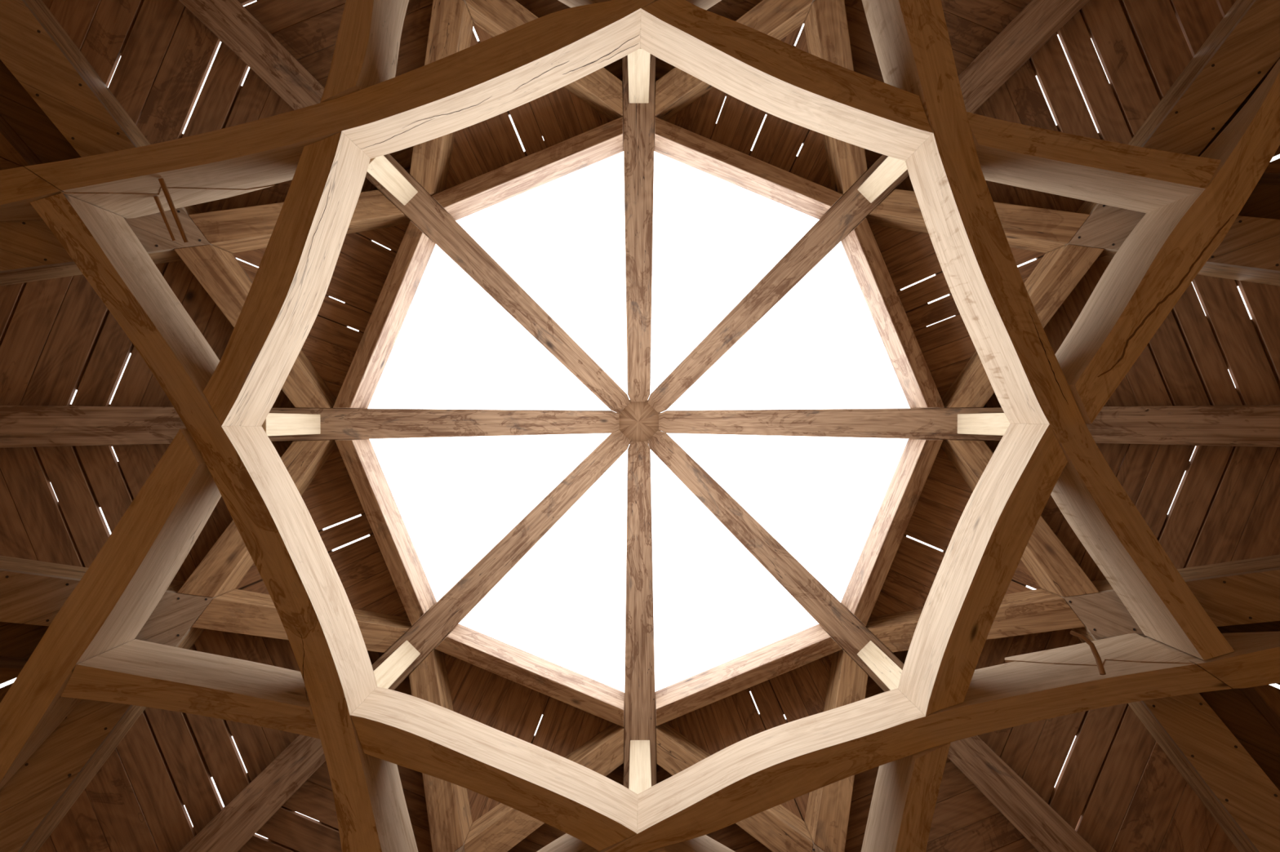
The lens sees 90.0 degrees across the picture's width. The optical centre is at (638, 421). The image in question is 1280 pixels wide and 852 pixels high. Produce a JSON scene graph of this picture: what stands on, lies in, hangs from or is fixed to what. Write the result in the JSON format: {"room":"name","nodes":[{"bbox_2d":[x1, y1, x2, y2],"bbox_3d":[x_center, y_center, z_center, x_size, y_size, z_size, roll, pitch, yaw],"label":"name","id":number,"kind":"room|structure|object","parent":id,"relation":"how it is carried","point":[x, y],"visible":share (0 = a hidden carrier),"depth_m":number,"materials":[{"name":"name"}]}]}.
{"room":"wooden pavilion interior","nodes":[
{"label":"wooden pavilion interior","id":0,"kind":"room"},
{"bbox_2d":[0,622,48,657],"bbox_3d":[-2.216,0.918,2.160,0.643,0.684,1.286,-22,-90,0],"label":"ceiling","id":1,"kind":"structure","parent":0,"point":[16,640],"depth_m":2.25,"materials":[{"name":"brown wood"}]},
{"bbox_2d":[0,683,13,702],"bbox_3d":[-2.267,1.148,2.012,0.134,0.568,0.663,22,-90,0],"label":"board","id":2,"kind":"object","parent":1,"relation":"attached to","point":[3,691],"visible":0.02,"depth_m":2.15,"materials":[{"name":"brown wood"}]},
{"bbox_2d":[0,656,29,684],"bbox_3d":[-2.414,0.791,2.012,0.663,0.568,0.134,22,-90,0],"label":"board","id":3,"kind":"object","parent":1,"relation":"attached to","point":[11,668],"visible":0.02,"depth_m":2.18,"materials":[{"name":"brown wood"}]},
{"bbox_2d":[0,59,80,168],"bbox_3d":[-2.220,-0.919,2.156,0.635,0.676,1.270,22,-90,0],"label":"ceiling","id":4,"kind":"structure","parent":0,"point":[20,110],"depth_m":2.21,"materials":[{"name":"brown wood"}]},
{"bbox_2d":[0,157,22,170],"bbox_3d":[-2.413,-0.797,2.011,0.659,0.566,0.134,-22,-90,0],"label":"board","id":5,"kind":"object","parent":4,"relation":"attached to","point":[4,164],"visible":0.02,"depth_m":2.16,"materials":[{"name":"brown wood"}]},
{"bbox_2d":[0,114,43,166],"bbox_3d":[-2.270,-1.142,2.011,0.134,0.566,0.659,-22,-90,0],"label":"board","id":6,"kind":"object","parent":4,"relation":"attached to","point":[13,148],"visible":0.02,"depth_m":2.17,"materials":[{"name":"brown wood"}]},
{"bbox_2d":[0,440,408,851],"bbox_3d":[-1.903,0.788,2.576,1.318,1.374,2.245,-22,-90,0],"label":"ceiling","id":7,"kind":"structure","parent":0,"point":[167,761],"depth_m":2.50,"materials":[{"name":"brown wood"}]},
{"bbox_2d":[0,555,185,626],"bbox_3d":[-2.349,0.539,2.193,1.112,0.910,0.141,22,-90,0],"label":"wooden beam","id":8,"kind":"structure","parent":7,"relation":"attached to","point":[32,592],"depth_m":2.27,"materials":[{"name":"brown wood"}]},
{"bbox_2d":[0,583,235,851],"bbox_3d":[-2.026,1.242,2.244,0.141,1.013,1.195,23,-90,0],"label":"wooden beam","id":9,"kind":"structure","parent":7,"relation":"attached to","point":[33,802],"depth_m":2.23,"materials":[{"name":"brown wood"}]},
{"bbox_2d":[0,0,408,790],"bbox_3d":[-1.449,-0.338,2.323,0.180,0.574,3.418,23,-90,0],"label":"beam","id":10,"kind":"structure","parent":0,"point":[133,570],"depth_m":2.35,"materials":[{"name":"brown wood"}]},
{"bbox_2d":[262,413,320,435],"bbox_3d":[-1.576,0.012,2.836,0.109,0.448,0.096,0,-90,0],"label":"post","id":11,"kind":"object","parent":10,"relation":"on","point":[275,424],"visible":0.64,"depth_m":2.81,"materials":[{"name":"brown wood"}]},
{"bbox_2d":[367,155,417,205],"bbox_3d":[-1.126,-1.103,2.836,0.108,0.448,0.095,44,-90,0],"label":"post","id":12,"kind":"object","parent":10,"relation":"on","point":[380,168],"visible":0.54,"depth_m":2.81,"materials":[{"name":"brown wood"}]},
{"bbox_2d":[0,0,408,408],"bbox_3d":[-1.903,-0.788,2.576,1.318,1.374,2.245,22,-90,0],"label":"ceiling","id":13,"kind":"structure","parent":0,"point":[59,339],"depth_m":2.50,"materials":[{"name":"brown wood"}]},
{"bbox_2d":[0,0,202,213],"bbox_3d":[-2.053,-1.291,2.189,0.141,0.902,1.073,-22,-90,0],"label":"wooden beam","id":14,"kind":"structure","parent":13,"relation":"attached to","point":[35,48],"depth_m":2.20,"materials":[{"name":"brown wood"}]},
{"bbox_2d":[0,206,232,285],"bbox_3d":[-2.313,-0.559,2.240,1.184,1.005,0.141,-23,-90,0],"label":"wooden beam","id":15,"kind":"structure","parent":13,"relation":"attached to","point":[29,251],"depth_m":2.32,"materials":[{"name":"brown wood"}]},
{"bbox_2d":[29,193,417,851],"bbox_3d":[-1.266,0.795,2.323,0.208,0.574,3.402,-23,-90,0],"label":"beam","id":16,"kind":"structure","parent":0,"point":[270,515],"depth_m":2.36,"materials":[{"name":"brown wood"}]},
{"bbox_2d":[24,0,721,218],"bbox_3d":[-0.607,-1.336,2.369,3.032,0.482,0.185,-22,-90,0],"label":"beam","id":17,"kind":"structure","parent":0,"point":[520,65],"depth_m":2.36,"materials":[{"name":"brown wood"}]},
{"bbox_2d":[0,166,102,221],"bbox_3d":[-2.125,-0.761,2.214,0.390,0.327,0.122,-19,-90,0],"label":"beam","id":18,"kind":"structure","parent":17,"relation":"attached to","point":[20,187],"depth_m":2.12,"materials":[{"name":"brown wood"}]},
{"bbox_2d":[153,196,176,240],"bbox_3d":[-1.745,-0.747,2.357,0.015,0.057,0.156,-13,-90,0],"label":"wooden peg","id":19,"kind":"object","parent":17,"relation":"attached to","point":[156,198],"visible":1,"depth_m":2.35,"materials":[{"name":"brown wood"}]},
{"bbox_2d":[158,177,188,243],"bbox_3d":[-1.652,-0.748,2.272,0.017,0.069,0.217,-14,-90,0],"label":"wooden peg","id":20,"kind":"object","parent":17,"relation":"attached to","point":[162,181],"visible":1,"depth_m":2.27,"materials":[{"name":"brown wood"}]},
{"bbox_2d":[60,639,735,851],"bbox_3d":[-0.326,1.462,2.323,3.386,0.574,0.199,22,-90,0],"label":"beam","id":21,"kind":"structure","parent":0,"point":[404,730],"depth_m":2.36,"materials":[{"name":"brown wood"}]},
{"bbox_2d":[373,640,420,688],"bbox_3d":[-1.114,1.114,2.836,0.108,0.448,0.095,-45,-90,0],"label":"post","id":22,"kind":"object","parent":21,"relation":"on","point":[397,663],"visible":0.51,"depth_m":2.83,"materials":[{"name":"brown wood"}]},
{"bbox_2d":[628,740,651,794],"bbox_3d":[0.005,1.576,2.836,0.095,0.448,0.108,0,-90,0],"label":"post","id":23,"kind":"object","parent":21,"relation":"on","point":[640,773],"visible":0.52,"depth_m":2.82,"materials":[{"name":"brown wood"}]},
{"bbox_2d":[237,0,622,190],"bbox_3d":[-0.788,-1.903,2.576,2.245,1.374,1.318,-22,-90,0],"label":"ceiling","id":24,"kind":"structure","parent":0,"point":[308,29],"depth_m":3.02,"materials":[{"name":"brown wood"}]},
{"bbox_2d":[462,0,474,23],"bbox_3d":[-1.246,-2.017,2.252,1.215,1.028,0.141,23,-90,0],"label":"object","id":25,"kind":"object","parent":24,"relation":"attached to","point":[463,0],"visible":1,"depth_m":2.68,"materials":[{"name":"brown wood"}]},
{"bbox_2d":[237,653,623,851],"bbox_3d":[-0.788,1.903,2.576,2.245,1.374,1.318,22,-90,0],"label":"ceiling","id":26,"kind":"structure","parent":0,"point":[482,695],"depth_m":3.03,"materials":[{"name":"brown wood"}]},
{"bbox_2d":[453,822,472,851],"bbox_3d":[-0.550,2.310,2.248,0.141,1.020,1.204,-23,-90,0],"label":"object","id":27,"kind":"object","parent":26,"relation":"attached to","point":[461,849],"visible":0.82,"depth_m":2.60,"materials":[{"name":"brown wood"}]},
{"bbox_2d":[654,0,1031,189],"bbox_3d":[0.788,-1.903,2.576,2.245,1.373,1.318,22,-90,0],"label":"ceiling","id":28,"kind":"structure","parent":0,"point":[972,25],"depth_m":3.05,"materials":[{"name":"brown wood"}]},
{"bbox_2d":[803,0,815,24],"bbox_3d":[0.544,-2.307,2.252,0.141,1.029,1.216,-22,-90,0],"label":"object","id":29,"kind":"object","parent":28,"relation":"attached to","point":[813,1],"visible":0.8,"depth_m":2.67,"materials":[{"name":"brown wood"}]},
{"bbox_2d":[656,653,1039,851],"bbox_3d":[0.788,1.903,2.576,2.245,1.374,1.318,-22,-90,0],"label":"ceiling","id":30,"kind":"structure","parent":0,"point":[964,820],"depth_m":2.81,"materials":[{"name":"brown wood"}]},
{"bbox_2d":[804,821,844,851],"bbox_3d":[1.244,2.019,2.250,1.211,1.024,0.141,22,-90,0],"label":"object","id":31,"kind":"object","parent":30,"relation":"attached to","point":[815,848],"visible":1,"depth_m":2.60,"materials":[{"name":"brown wood"}]},
{"bbox_2d":[536,633,1231,851],"bbox_3d":[0.572,1.347,2.374,2.965,0.472,0.206,-22,-90,0],"label":"beam","id":32,"kind":"structure","parent":0,"point":[756,774],"depth_m":2.36,"materials":[{"name":"brown wood"}]},
{"bbox_2d":[1070,631,1106,675],"bbox_3d":[1.566,0.804,2.227,0.037,0.149,0.107,0,-90,0],"label":"wooden peg","id":33,"kind":"object","parent":32,"relation":"attached to","point":[1098,660],"visible":1,"depth_m":2.20,"materials":[{"name":"brown wood"}]},
{"bbox_2d":[1145,631,1279,688],"bbox_3d":[2.103,0.796,2.220,0.455,0.347,0.123,-18,-90,0],"label":"beam","id":34,"kind":"structure","parent":32,"relation":"attached to","point":[1255,660],"depth_m":2.12,"materials":[{"name":"brown wood"}]},
{"bbox_2d":[557,0,1221,213],"bbox_3d":[0.336,-1.443,2.323,3.418,0.574,0.194,23,-90,0],"label":"beam","id":35,"kind":"structure","parent":0,"point":[780,79],"depth_m":2.36,"materials":[{"name":"brown wood"}]},
{"bbox_2d":[627,48,650,103],"bbox_3d":[0.000,-1.576,2.836,0.095,0.448,0.108,0,-90,0],"label":"post","id":36,"kind":"object","parent":35,"relation":"on","point":[638,61],"visible":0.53,"depth_m":2.82,"materials":[{"name":"brown wood"}]},
{"bbox_2d":[857,156,907,203],"bbox_3d":[1.114,-1.114,2.836,0.108,0.448,0.095,-45,-90,0],"label":"post","id":37,"kind":"object","parent":35,"relation":"on","point":[891,168],"visible":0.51,"depth_m":2.83,"materials":[{"name":"brown wood"}]},
{"bbox_2d":[862,0,1234,660],"bbox_3d":[1.263,-0.784,2.323,0.177,0.574,3.421,-22,-90,0],"label":"beam","id":38,"kind":"structure","parent":0,"point":[911,41],"depth_m":2.36,"materials":[{"name":"brown wood"}]},
{"bbox_2d":[861,58,1279,851],"bbox_3d":[1.440,0.336,2.323,0.197,0.574,3.421,23,-90,0],"label":"beam","id":39,"kind":"structure","parent":0,"point":[1166,251],"depth_m":2.36,"materials":[{"name":"brown wood"}]},
{"bbox_2d":[857,640,902,690],"bbox_3d":[1.113,1.116,2.836,0.095,0.448,0.108,-45,-90,0],"label":"post","id":40,"kind":"object","parent":39,"relation":"on","point":[889,673],"visible":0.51,"depth_m":2.83,"materials":[{"name":"brown wood"}]},
{"bbox_2d":[957,413,1009,435],"bbox_3d":[1.576,0.011,2.836,0.109,0.448,0.096,0,-90,0],"label":"post","id":41,"kind":"object","parent":39,"relation":"on","point":[984,424],"visible":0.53,"depth_m":2.83,"materials":[{"name":"brown wood"}]},
{"bbox_2d":[868,0,1279,408],"bbox_3d":[1.903,-0.788,2.576,1.318,1.374,2.245,-22,-90,0],"label":"ceiling","id":42,"kind":"structure","parent":0,"point":[1142,47],"depth_m":2.50,"materials":[{"name":"brown wood"}]},
{"bbox_2d":[1044,0,1279,257],"bbox_3d":[2.032,-1.240,2.240,0.141,1.004,1.182,22,-90,0],"label":"wooden beam","id":43,"kind":"structure","parent":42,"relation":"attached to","point":[1242,49],"depth_m":2.23,"materials":[{"name":"brown wood"}]},
{"bbox_2d":[1096,215,1279,285],"bbox_3d":[2.365,-0.539,2.188,1.072,0.901,0.141,23,-90,0],"label":"wooden beam","id":44,"kind":"structure","parent":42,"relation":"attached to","point":[1250,251],"depth_m":2.26,"materials":[{"name":"brown wood"}]},
{"bbox_2d":[869,440,1279,851],"bbox_3d":[1.903,0.788,2.576,1.318,1.374,2.245,22,-90,0],"label":"ceiling","id":45,"kind":"structure","parent":0,"point":[1116,787],"depth_m":2.50,"materials":[{"name":"brown wood"}]},
{"bbox_2d":[1041,555,1279,638],"bbox_3d":[2.311,0.553,2.246,1.198,1.016,0.141,-22,-90,0],"label":"wooden beam","id":46,"kind":"structure","parent":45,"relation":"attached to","point":[1246,591],"depth_m":2.32,"materials":[{"name":"brown wood"}]},
{"bbox_2d":[1071,628,1279,851],"bbox_3d":[2.046,1.294,2.194,0.141,0.912,1.089,-22,-90,0],"label":"beam","id":47,"kind":"structure","parent":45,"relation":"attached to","point":[1244,802],"depth_m":2.20,"materials":[{"name":"brown wood"}]},
{"bbox_2d":[1197,57,1279,219],"bbox_3d":[2.513,-1.041,2.155,0.896,0.674,0.896,22,-90,0],"label":"ceiling","id":48,"kind":"structure","parent":0,"point":[1264,202],"depth_m":2.23,"materials":[{"name":"brown wood"}]},
{"bbox_2d":[1257,158,1279,185],"bbox_3d":[2.417,-0.797,2.007,0.650,0.559,0.134,22,-90,0],"label":"board","id":49,"kind":"object","parent":48,"relation":"attached to","point":[1271,175],"visible":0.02,"depth_m":2.17,"materials":[{"name":"brown wood"}]},
{"bbox_2d":[1272,145,1279,157],"bbox_3d":[2.272,-1.145,2.007,0.134,0.559,0.650,22,-90,0],"label":"board","id":50,"kind":"object","parent":48,"relation":"attached to","point":[1277,152],"visible":0.02,"depth_m":2.14,"materials":[{"name":"brown wood"}]},
{"bbox_2d":[1199,621,1279,791],"bbox_3d":[2.215,0.917,2.161,0.645,0.686,1.291,22,-90,0],"label":"ceiling","id":51,"kind":"structure","parent":0,"point":[1257,736],"depth_m":2.21,"materials":[{"name":"brown wood"}]},
{"bbox_2d":[1239,684,1279,735],"bbox_3d":[2.265,1.148,2.013,0.134,0.571,0.666,-23,-90,0],"label":"board","id":52,"kind":"object","parent":51,"relation":"attached to","point":[1265,699],"visible":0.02,"depth_m":2.16,"materials":[{"name":"brown wood"}]},
{"bbox_3d":[2.571,-1.080,0.742,0.970,2.184,2.156,0,-90,0],"label":"wall","id":53,"kind":"structure","parent":0,"visible":0},
{"bbox_2d":[647,0,1089,413],"bbox_3d":[1.084,-1.084,3.135,2.795,2.804,0.153,-45,-90,0],"label":"rafter","id":54,"kind":"object","parent":53,"relation":"on","point":[1039,20],"visible":0.7,"depth_m":3.17,"materials":[{"name":"brown wood"}]},
{"bbox_2d":[653,116,843,219],"bbox_3d":[0.519,-1.254,3.202,0.986,0.204,0.079,22,-90,0],"label":"skylight purlin","id":55,"kind":"object","parent":54,"relation":"attached to","point":[692,149],"visible":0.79,"depth_m":3.10,"materials":[{"name":"brown wood"}]},
{"bbox_2d":[804,0,866,198],"bbox_3d":[0.898,-1.431,2.892,0.103,0.688,0.674,-24,-90,0],"label":"diagonal brace","id":56,"kind":"object","parent":54,"relation":"attached to","point":[825,25],"visible":0.63,"depth_m":2.73,"materials":[{"name":"brown wood"}]},
{"bbox_2d":[840,217,944,408],"bbox_3d":[1.256,-0.514,3.202,0.079,0.204,0.998,-22,-90,0],"label":"skylight purlin","id":57,"kind":"object","parent":54,"relation":"attached to","point":[868,264],"visible":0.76,"depth_m":3.10,"materials":[{"name":"brown wood"}]},
{"bbox_2d":[865,189,1089,253],"bbox_3d":[1.448,-0.909,2.871,0.686,0.697,0.103,24,-90,0],"label":"diagonal brace","id":58,"kind":"object","parent":54,"relation":"attached to","point":[1042,230],"visible":0.73,"depth_m":2.70,"materials":[{"name":"brown wood"}]},
{"bbox_3d":[-2.571,-1.080,0.742,0.970,2.184,2.156,0,-90,0],"label":"wall","id":59,"kind":"structure","parent":0,"visible":0},
{"bbox_2d":[178,0,630,413],"bbox_3d":[-1.095,-1.072,3.135,2.795,2.804,0.153,44,-90,0],"label":"rafter","id":60,"kind":"object","parent":59,"relation":"on","point":[228,20],"visible":0.77,"depth_m":3.15,"materials":[{"name":"brown wood"}]},
{"bbox_2d":[188,190,412,253],"bbox_3d":[-1.455,-0.905,2.866,0.668,0.685,0.103,-24,-90,0],"label":"diagonal brace","id":61,"kind":"object","parent":60,"relation":"attached to","point":[236,230],"visible":0.68,"depth_m":2.70,"materials":[{"name":"brown wood"}]},
{"bbox_2d":[333,221,435,408],"bbox_3d":[-1.260,-0.506,3.202,0.079,0.204,0.982,23,-90,0],"label":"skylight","id":62,"kind":"object","parent":60,"relation":"attached to","point":[411,261],"visible":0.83,"depth_m":3.10,"materials":[{"name":"brown wood"}]},
{"bbox_2d":[409,0,473,197],"bbox_3d":[-0.901,-1.426,2.891,0.103,0.689,0.688,24,-90,0],"label":"diagonal brace","id":63,"kind":"object","parent":60,"relation":"attached to","point":[451,24],"visible":0.68,"depth_m":2.73,"materials":[{"name":"brown wood"}]},
{"bbox_2d":[431,116,623,221],"bbox_3d":[-0.527,-1.251,3.202,1.003,0.204,0.079,-22,-90,0],"label":"skylight purlin","id":64,"kind":"object","parent":60,"relation":"attached to","point":[593,146],"visible":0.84,"depth_m":3.10,"materials":[{"name":"brown wood"}]},
{"bbox_3d":[2.571,1.080,0.742,0.970,2.184,2.156,0,-90,0],"label":"wall","id":65,"kind":"structure","parent":0,"visible":0},
{"bbox_2d":[647,430,1097,851],"bbox_3d":[1.082,1.085,3.135,0.153,2.804,2.795,-45,-90,0],"label":"rafter","id":66,"kind":"object","parent":65,"relation":"on","point":[1033,817],"visible":0.73,"depth_m":3.13,"materials":[{"name":"brown wood"}]},
{"bbox_2d":[654,624,842,726],"bbox_3d":[0.521,1.254,3.202,0.978,0.204,0.079,-22,-90,0],"label":"skylight purlin","id":67,"kind":"object","parent":66,"relation":"attached to","point":[803,647],"visible":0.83,"depth_m":3.10,"materials":[{"name":"brown wood"}]},
{"bbox_2d":[804,648,867,851],"bbox_3d":[0.900,1.435,2.887,0.103,0.690,0.675,24,-90,0],"label":"diagonal brace","id":68,"kind":"object","parent":66,"relation":"attached to","point":[828,806],"visible":0.71,"depth_m":2.72,"materials":[{"name":"brown wood"}]},
{"bbox_2d":[840,439,942,626],"bbox_3d":[1.252,0.526,3.202,0.079,0.204,0.978,22,-90,0],"label":"skylight purlin","id":69,"kind":"object","parent":66,"relation":"attached to","point":[912,472],"visible":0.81,"depth_m":3.10,"materials":[{"name":"brown wood"}]},
{"bbox_2d":[865,588,1084,652],"bbox_3d":[1.438,0.904,2.882,0.684,0.696,0.103,-24,-90,0],"label":"diagonal brace","id":70,"kind":"object","parent":66,"relation":"attached to","point":[1036,611],"visible":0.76,"depth_m":2.71,"materials":[{"name":"brown wood"}]},
{"bbox_2d":[658,404,1279,447],"bbox_3d":[1.532,0.011,3.135,2.795,2.804,0.153,0,-90,0],"label":"rafter","id":71,"kind":"object","parent":65,"relation":"on","point":[1259,425],"visible":0.7,"depth_m":3.07,"materials":[{"name":"brown wood"}]},
{"bbox_2d":[617,400,660,444],"bbox_3d":[-0.003,0.002,4.593,0.304,0.415,0.304,0,-90,0],"label":"block","id":72,"kind":"object","parent":71,"relation":"attached to","point":[638,421],"visible":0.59,"depth_m":4.38,"materials":[{"name":"brown wood"}]},
{"bbox_2d":[937,439,1099,597],"bbox_3d":[1.659,0.384,2.877,0.103,0.686,0.670,-21,-90,0],"label":"diagonal brace","id":73,"kind":"object","parent":71,"relation":"attached to","point":[1046,557],"visible":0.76,"depth_m":2.71,"materials":[{"name":"brown wood"}]},
{"bbox_2d":[941,244,1103,408],"bbox_3d":[1.665,-0.376,2.875,0.103,0.705,0.697,21,-90,0],"label":"diagonal brace","id":74,"kind":"object","parent":71,"relation":"attached to","point":[1060,270],"visible":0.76,"depth_m":2.71,"materials":[{"name":"brown wood"}]},
{"bbox_3d":[-1.080,-2.570,0.742,2.156,2.184,0.970,0,-90,0],"label":"wall","id":75,"kind":"structure","parent":0,"visible":0},
{"bbox_2d":[622,53,655,402],"bbox_3d":[0.000,-1.532,3.135,0.153,2.804,2.795,0,-90,0],"label":"rafter","id":76,"kind":"object","parent":75,"relation":"on","point":[638,119],"visible":0.8,"depth_m":3.51,"materials":[{"name":"brown wood"}]},
{"bbox_2d":[465,0,622,120],"bbox_3d":[-0.377,-1.648,2.891,0.675,0.690,0.103,21,-90,0],"label":"diagonal brace","id":77,"kind":"object","parent":76,"relation":"attached to","point":[602,91],"visible":0.58,"depth_m":2.93,"materials":[{"name":"brown wood"}]},
{"bbox_2d":[654,0,812,120],"bbox_3d":[0.377,-1.647,2.892,0.674,0.688,0.103,-21,-90,0],"label":"diagonal brace","id":78,"kind":"object","parent":76,"relation":"attached to","point":[675,91],"visible":0.64,"depth_m":2.78,"materials":[{"name":"brown wood"}]},
{"bbox_3d":[-2.571,1.080,0.742,0.970,2.184,2.156,0,-90,0],"label":"wall","id":79,"kind":"structure","parent":0,"visible":0},
{"bbox_2d":[0,405,619,448],"bbox_3d":[-1.532,0.012,3.135,2.795,2.804,0.153,0,-90,0],"label":"rafter","id":80,"kind":"object","parent":79,"relation":"on","point":[20,426],"visible":0.74,"depth_m":3.08,"materials":[{"name":"brown wood"}]},
{"bbox_2d":[174,244,336,408],"bbox_3d":[-1.664,-0.375,2.877,0.103,0.705,0.698,-21,-90,0],"label":"diagonal brace","id":81,"kind":"object","parent":80,"relation":"attached to","point":[217,270],"visible":0.71,"depth_m":2.71,"materials":[{"name":"brown wood"}]},
{"bbox_2d":[177,440,337,597],"bbox_3d":[-1.662,0.385,2.875,0.103,0.686,0.670,21,-90,0],"label":"diagonal brace","id":82,"kind":"object","parent":80,"relation":"attached to","point":[228,560],"visible":0.72,"depth_m":2.71,"materials":[{"name":"brown wood"}]},
{"bbox_2d":[179,430,630,851],"bbox_3d":[-1.084,1.084,3.135,2.795,2.804,0.153,-45,-90,0],"label":"rafter","id":83,"kind":"object","parent":79,"relation":"on","point":[242,817],"visible":0.71,"depth_m":3.14,"materials":[{"name":"brown wood"}]},
{"bbox_2d":[191,589,415,653],"bbox_3d":[-1.442,0.905,2.879,0.682,0.694,0.103,24,-90,0],"label":"diagonal brace","id":84,"kind":"object","parent":83,"relation":"attached to","point":[236,611],"visible":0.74,"depth_m":2.71,"materials":[{"name":"brown wood"}]},
{"bbox_2d":[334,439,436,626],"bbox_3d":[-1.252,0.525,3.202,0.079,0.204,0.974,-22,-90,0],"label":"beam","id":85,"kind":"structure","parent":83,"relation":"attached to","point":[366,475],"depth_m":3.10,"materials":[{"name":"brown wood"}]},
{"bbox_2d":[408,648,472,851],"bbox_3d":[-0.902,1.437,2.885,0.103,0.692,0.680,-24,-90,0],"label":"diagonal brace","id":86,"kind":"object","parent":83,"relation":"attached to","point":[447,803],"visible":0.68,"depth_m":2.72,"materials":[{"name":"brown wood"}]},
{"bbox_2d":[435,623,624,727],"bbox_3d":[-0.517,1.255,3.202,0.992,0.204,0.079,22,-90,0],"label":"skylight purlin","id":87,"kind":"object","parent":83,"relation":"attached to","point":[482,651],"visible":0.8,"depth_m":3.10,"materials":[{"name":"brown wood"}]},
{"bbox_3d":[1.080,2.571,0.742,2.156,2.184,0.970,0,-90,0],"label":"wall","id":88,"kind":"structure","parent":0,"visible":0},
{"bbox_2d":[623,441,657,788],"bbox_3d":[0.005,1.532,3.135,0.163,2.804,2.795,0,-90,0],"label":"rafter","id":89,"kind":"object","parent":88,"relation":"on","point":[639,674],"visible":0.67,"depth_m":3.50,"materials":[{"name":"brown wood"}]},
{"bbox_2d":[463,723,624,851],"bbox_3d":[-0.376,1.653,2.886,0.685,0.700,0.103,-21,-90,0],"label":"diagonal brace","id":90,"kind":"object","parent":89,"relation":"attached to","point":[503,827],"visible":0.54,"depth_m":2.74,"materials":[{"name":"brown wood"}]},
{"bbox_2d":[655,722,813,851],"bbox_3d":[0.380,1.652,2.886,0.672,0.688,0.103,21,-90,0],"label":"diagonal brace","id":91,"kind":"object","parent":89,"relation":"attached to","point":[776,828],"visible":0.63,"depth_m":2.73,"materials":[{"name":"brown wood"}]}
]}

